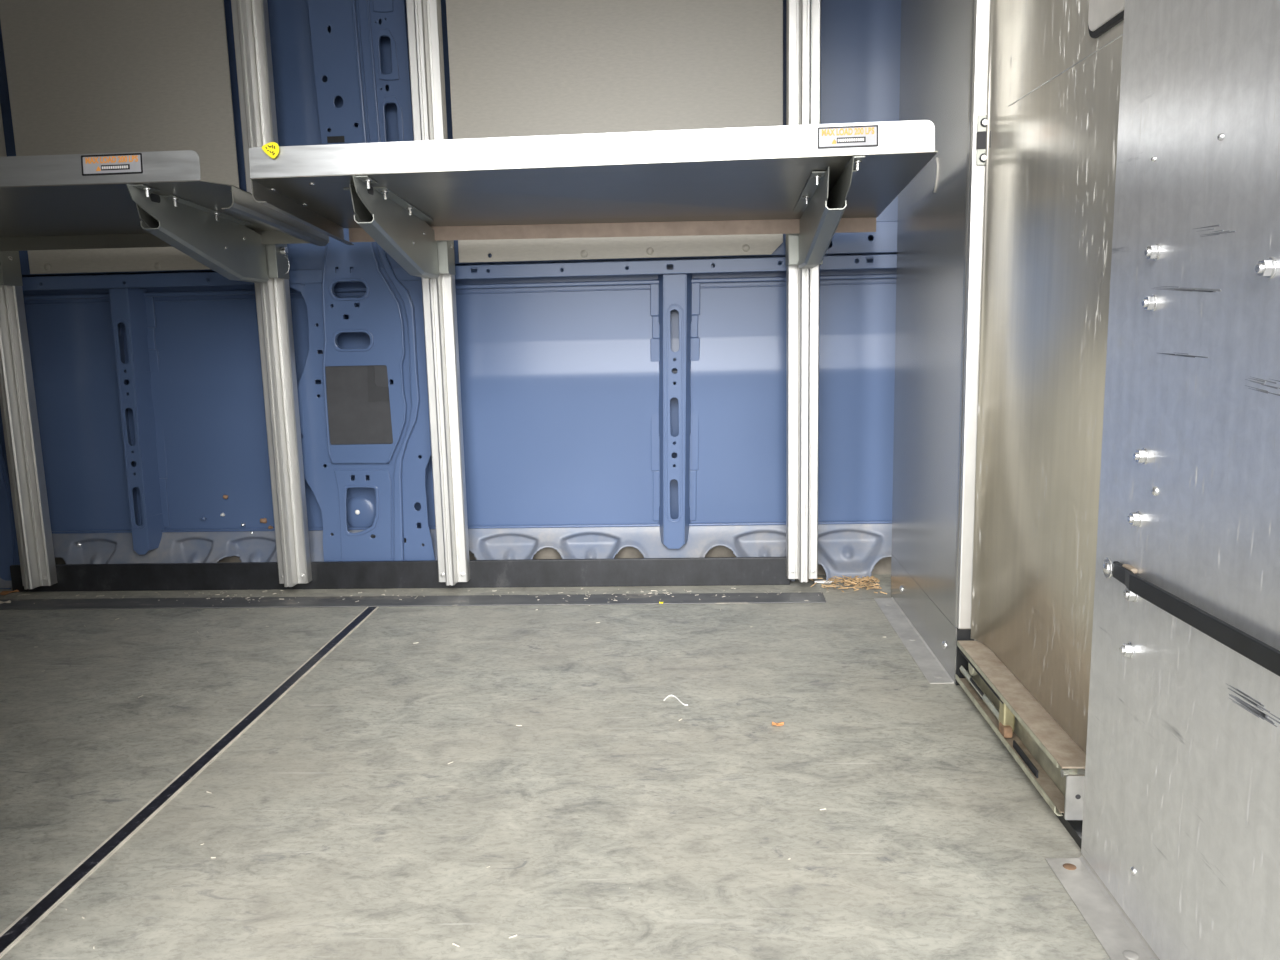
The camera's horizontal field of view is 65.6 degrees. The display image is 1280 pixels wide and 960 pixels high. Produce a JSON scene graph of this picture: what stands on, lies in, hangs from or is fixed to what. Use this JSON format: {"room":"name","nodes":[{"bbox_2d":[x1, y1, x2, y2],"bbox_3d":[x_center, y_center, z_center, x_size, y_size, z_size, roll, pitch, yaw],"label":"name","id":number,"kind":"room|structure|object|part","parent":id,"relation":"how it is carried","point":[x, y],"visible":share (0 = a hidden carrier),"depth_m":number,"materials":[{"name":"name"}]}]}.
{"room":"vehicle interior","nodes":[
{"label":"vehicle interior","id":0,"kind":"room"},
{"bbox_2d":[0,0,900,588],"bbox_3d":[-0.871,-0.655,2.658,3.800,1.931,0.135,-1,9,3],"label":"wall","id":1,"kind":"structure","parent":0,"point":[623,407],"depth_m":2.70,"materials":[{"name":"blue metal"}]},
{"bbox_2d":[0,105,56,588],"bbox_3d":[-1.682,-0.623,2.585,0.080,1.854,0.068,-1,9,3],"label":"upright","id":2,"kind":"object","parent":1,"relation":"attached to","point":[17,392],"visible":0.99,"depth_m":2.66,"materials":[{"name":"metal"}]},
{"bbox_2d":[0,251,22,285],"bbox_3d":[-1.696,-0.528,2.286,0.090,0.162,0.692,-1,9,3],"label":"shelf bracket","id":3,"kind":"object","parent":2,"relation":"attached to","point":[10,268],"visible":0.75,"depth_m":2.59,"materials":[{"name":"metal"}]},
{"bbox_2d":[0,0,239,273],"bbox_3d":[-1.343,-1.042,2.554,0.587,0.992,0.009,-1,9,3],"label":"board","id":4,"kind":"object","parent":1,"relation":"attached to","point":[84,76],"visible":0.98,"depth_m":2.56,"materials":[{"name":"beige wood"}]},
{"bbox_2d":[231,0,311,586],"bbox_3d":[-0.962,-0.634,2.547,0.080,1.854,0.068,-1,9,3],"label":"upright","id":5,"kind":"object","parent":1,"relation":"attached to","point":[250,18],"visible":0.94,"depth_m":2.59,"materials":[{"name":"metal"}]},
{"bbox_2d":[0,150,328,250],"bbox_3d":[-1.566,-0.594,2.224,1.557,0.139,0.580,-1,9,3],"label":"wall shelf","id":6,"kind":"object","parent":5,"relation":"on","point":[67,201],"visible":0.93,"depth_m":2.05,"materials":[{"name":"metal"}]},
{"bbox_2d":[102,165,127,168],"bbox_3d":[-1.004,-0.598,1.901,0.051,0.005,0.001,-1,9,3],"label":"print","id":7,"kind":"object","parent":6,"relation":"on","point":[103,166],"depth_m":1.90},
{"bbox_2d":[0,180,274,236],"bbox_3d":[-1.565,-0.588,2.225,1.557,0.041,0.580,-1,9,3],"label":"tray","id":8,"kind":"object","parent":6,"relation":"on","point":[28,208],"depth_m":2.09,"materials":[{"name":"metal"}]},
{"bbox_2d":[126,183,289,282],"bbox_3d":[-0.965,-0.539,2.247,0.110,0.164,0.692,-1,9,3],"label":"shelf bracket","id":9,"kind":"object","parent":5,"relation":"attached to","point":[222,242],"visible":0.98,"depth_m":2.23,"materials":[{"name":"metal"}]},
{"bbox_3d":[-0.993,-0.541,2.248,0.002,0.149,0.528,-1,9,3],"label":"plate","id":10,"kind":"part","parent":9,"relation":"part of","materials":[{"name":"metal"}]},
{"bbox_2d":[10,557,789,591],"bbox_3d":[-0.676,0.259,2.719,2.157,0.076,0.012,-1,9,3],"label":"baseboard","id":11,"kind":"structure","parent":1,"relation":"attached to","point":[713,571],"depth_m":2.71,"materials":[{"name":"black rubber"}]},
{"bbox_2d":[406,0,469,585],"bbox_3d":[-0.524,-0.640,2.524,0.080,1.854,0.068,-1,9,3],"label":"upright","id":12,"kind":"object","parent":1,"relation":"attached to","point":[424,19],"visible":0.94,"depth_m":2.57,"materials":[{"name":"metal"}]},
{"bbox_2d":[343,174,455,277],"bbox_3d":[-0.537,-0.547,2.225,0.090,0.167,0.692,-1,9,3],"label":"shelf bracket","id":13,"kind":"object","parent":12,"relation":"attached to","point":[401,229],"visible":0.97,"depth_m":2.18,"materials":[{"name":"metal"}]},
{"bbox_3d":[-0.555,-0.549,2.225,0.002,0.151,0.528,-1,9,3],"label":"plate","id":14,"kind":"part","parent":13,"relation":"part of","materials":[{"name":"metal"}]},
{"bbox_3d":[-0.849,0.209,2.836,3.800,0.145,0.038,-1,9,3],"label":"sill","id":15,"kind":"part","parent":1,"relation":"part of","materials":[{"name":"blue metal"}]},
{"bbox_2d":[446,0,782,262],"bbox_3d":[-0.064,-1.061,2.486,0.838,0.992,0.009,-1,9,3],"label":"board","id":16,"kind":"object","parent":1,"relation":"attached to","point":[518,68],"visible":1,"depth_m":2.49,"materials":[{"name":"beige wood"}]},
{"bbox_2d":[786,0,820,581],"bbox_3d":[0.408,-0.654,2.475,0.080,1.854,0.068,-1,9,3],"label":"upright","id":17,"kind":"object","parent":1,"relation":"attached to","point":[803,16],"visible":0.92,"depth_m":2.52,"materials":[{"name":"metal"}]},
{"bbox_2d":[249,120,937,244],"bbox_3d":[-0.095,-0.620,2.143,1.314,0.152,0.585,-1,9,3],"label":"wall shelf","id":18,"kind":"object","parent":17,"relation":"on","point":[743,180],"visible":1,"depth_m":1.96,"materials":[{"name":"metal"}]},
{"bbox_2d":[250,151,937,227],"bbox_3d":[-0.095,-0.610,2.148,1.314,0.062,0.580,-1,9,3],"label":"tray","id":19,"kind":"object","parent":18,"relation":"on","point":[649,189],"depth_m":2.03,"materials":[{"name":"metal"}]},
{"bbox_2d":[838,138,863,141],"bbox_3d":[0.388,-0.625,1.827,0.048,0.005,0.001,-1,9,3],"label":"print","id":20,"kind":"object","parent":18,"relation":"on","point":[839,139],"depth_m":1.83},
{"bbox_2d":[786,154,864,268],"bbox_3d":[0.395,-0.565,2.175,0.090,0.174,0.692,-1,9,3],"label":"shelf bracket","id":21,"kind":"object","parent":17,"relation":"attached to","point":[822,214],"visible":0.93,"depth_m":2.11,"materials":[{"name":"metal"}]},
{"bbox_3d":[0.377,-0.565,2.176,0.002,0.157,0.528,-1,9,3],"label":"plate","id":22,"kind":"part","parent":21,"relation":"part of","materials":[{"name":"metal"}]},
{"bbox_3d":[0.408,-0.563,2.133,0.002,0.165,0.610,-1,9,3],"label":"plate","id":23,"kind":"part","parent":21,"relation":"part of","materials":[{"name":"metal"}]},
{"bbox_2d":[0,574,1110,959],"bbox_3d":[-0.894,0.446,1.918,3.800,0.030,1.950,-1,9,3],"label":"floor","id":24,"kind":"structure","parent":0,"point":[339,824],"depth_m":1.53,"materials":[{"name":"grey laminate"}]},
{"bbox_2d":[0,590,18,594],"bbox_3d":[-1.748,0.311,2.757,0.037,0.006,0.047,7,12,42],"label":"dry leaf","id":25,"kind":"object","parent":24,"relation":"on","point":[2,592],"visible":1,"depth_m":2.76,"materials":[{"name":"brown plant"}]},
{"bbox_2d":[0,607,378,958],"bbox_3d":[-0.722,0.454,1.741,0.030,0.003,1.617,-1,9,3],"label":"strip","id":26,"kind":"object","parent":24,"relation":"on","point":[50,900],"visible":1,"depth_m":1.50,"materials":[{"name":"black rubber"}]},
{"bbox_2d":[0,592,825,609],"bbox_3d":[-1.143,0.324,2.612,3.233,0.004,0.097,-1,9,3],"label":"edging","id":27,"kind":"object","parent":24,"relation":"on","point":[812,597],"visible":1,"depth_m":2.58,"materials":[{"name":"black rubber"}]},
{"bbox_2d":[5,588,828,948],"bbox_3d":[-0.632,0.420,1.934,2.329,0.005,1.567,-1,9,3],"label":"debris","id":28,"kind":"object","parent":24,"relation":"on","point":[564,588],"depth_m":2.59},
{"bbox_2d":[664,695,687,705],"bbox_3d":[0.073,0.415,1.872,0.057,0.002,0.030,5,11,35],"label":"curled leaf","id":29,"kind":"object","parent":24,"relation":"on","point":[669,695],"visible":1,"depth_m":1.88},
{"bbox_2d":[772,722,783,725],"bbox_3d":[0.242,0.427,1.743,0.022,0.006,0.019,-1,9,3],"label":"dry leaf","id":30,"kind":"object","parent":24,"relation":"on","point":[773,723],"visible":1,"depth_m":1.74,"materials":[{"name":"plant"}]},
{"bbox_2d":[815,580,833,582],"bbox_3d":[0.495,0.273,2.668,0.052,0.005,0.014,0,9,8],"label":"chip","id":31,"kind":"object","parent":24,"relation":"on","point":[816,581],"visible":0.81,"depth_m":2.66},
{"bbox_2d":[810,575,886,593],"bbox_3d":[0.542,0.272,2.618,0.186,0.020,0.160,-1,9,3],"label":"litter","id":32,"kind":"object","parent":24,"relation":"on","point":[867,578],"visible":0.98,"depth_m":2.62,"materials":[{"name":"brown wood"}]},
{"bbox_2d":[874,0,974,683],"bbox_3d":[0.596,-0.591,2.076,0.081,1.900,0.618,-1,9,3],"label":"panel","id":33,"kind":"object","parent":24,"relation":"on","point":[937,36],"visible":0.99,"depth_m":2.06,"materials":[{"name":"metal"}]},
{"bbox_2d":[955,0,990,684],"bbox_3d":[0.611,-0.544,1.783,0.044,1.900,0.059,-1,9,3],"label":"vertical post","id":34,"kind":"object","parent":24,"relation":"on","point":[979,121],"depth_m":1.80,"materials":[{"name":"metal"}]},
{"bbox_3d":[0.612,-0.599,1.753,0.035,0.085,0.004,-1,9,3],"label":"strike plate","id":35,"kind":"part","parent":34,"relation":"part of","materials":[{"name":"metal"}]},
{"bbox_2d":[955,641,1085,848],"bbox_3d":[0.616,0.396,1.626,0.051,0.094,0.660,-1,9,3],"label":"door track","id":36,"kind":"object","parent":24,"relation":"on","point":[1054,763],"visible":0.9,"depth_m":1.55,"materials":[{"name":"metal"}]},
{"bbox_2d":[971,0,1124,752],"bbox_3d":[0.597,-0.511,1.273,0.023,1.804,0.973,-1,9,3],"label":"door","id":37,"kind":"structure","parent":36,"relation":"on","point":[1054,66],"depth_m":1.53,"materials":[{"name":"metal"}]},
{"bbox_3d":[0.600,-0.677,1.255,0.007,0.200,0.138,-1,9,3],"label":"handle","id":38,"kind":"part","parent":37,"relation":"part of","materials":[{"name":"metal"}]},
{"bbox_3d":[0.596,0.431,1.350,0.036,0.064,0.004,-1,9,3],"label":"plate","id":39,"kind":"part","parent":36,"relation":"part of","materials":[{"name":"metal"}]},
{"bbox_2d":[1045,0,1279,959],"bbox_3d":[0.522,-0.402,0.908,0.050,1.900,0.492,-1,9,3],"label":"panel","id":40,"kind":"object","parent":24,"relation":"on","point":[1179,859],"visible":0.98,"depth_m":1.00,"materials":[{"name":"metal"}]},
{"bbox_2d":[1103,558,1279,675],"bbox_3d":[0.545,0.135,0.974,0.017,0.033,0.451,-1,9,3],"label":"bar","id":41,"kind":"object","parent":40,"relation":"attached to","point":[1259,652],"visible":1,"depth_m":0.96,"materials":[{"name":"black metal"}]}
]}

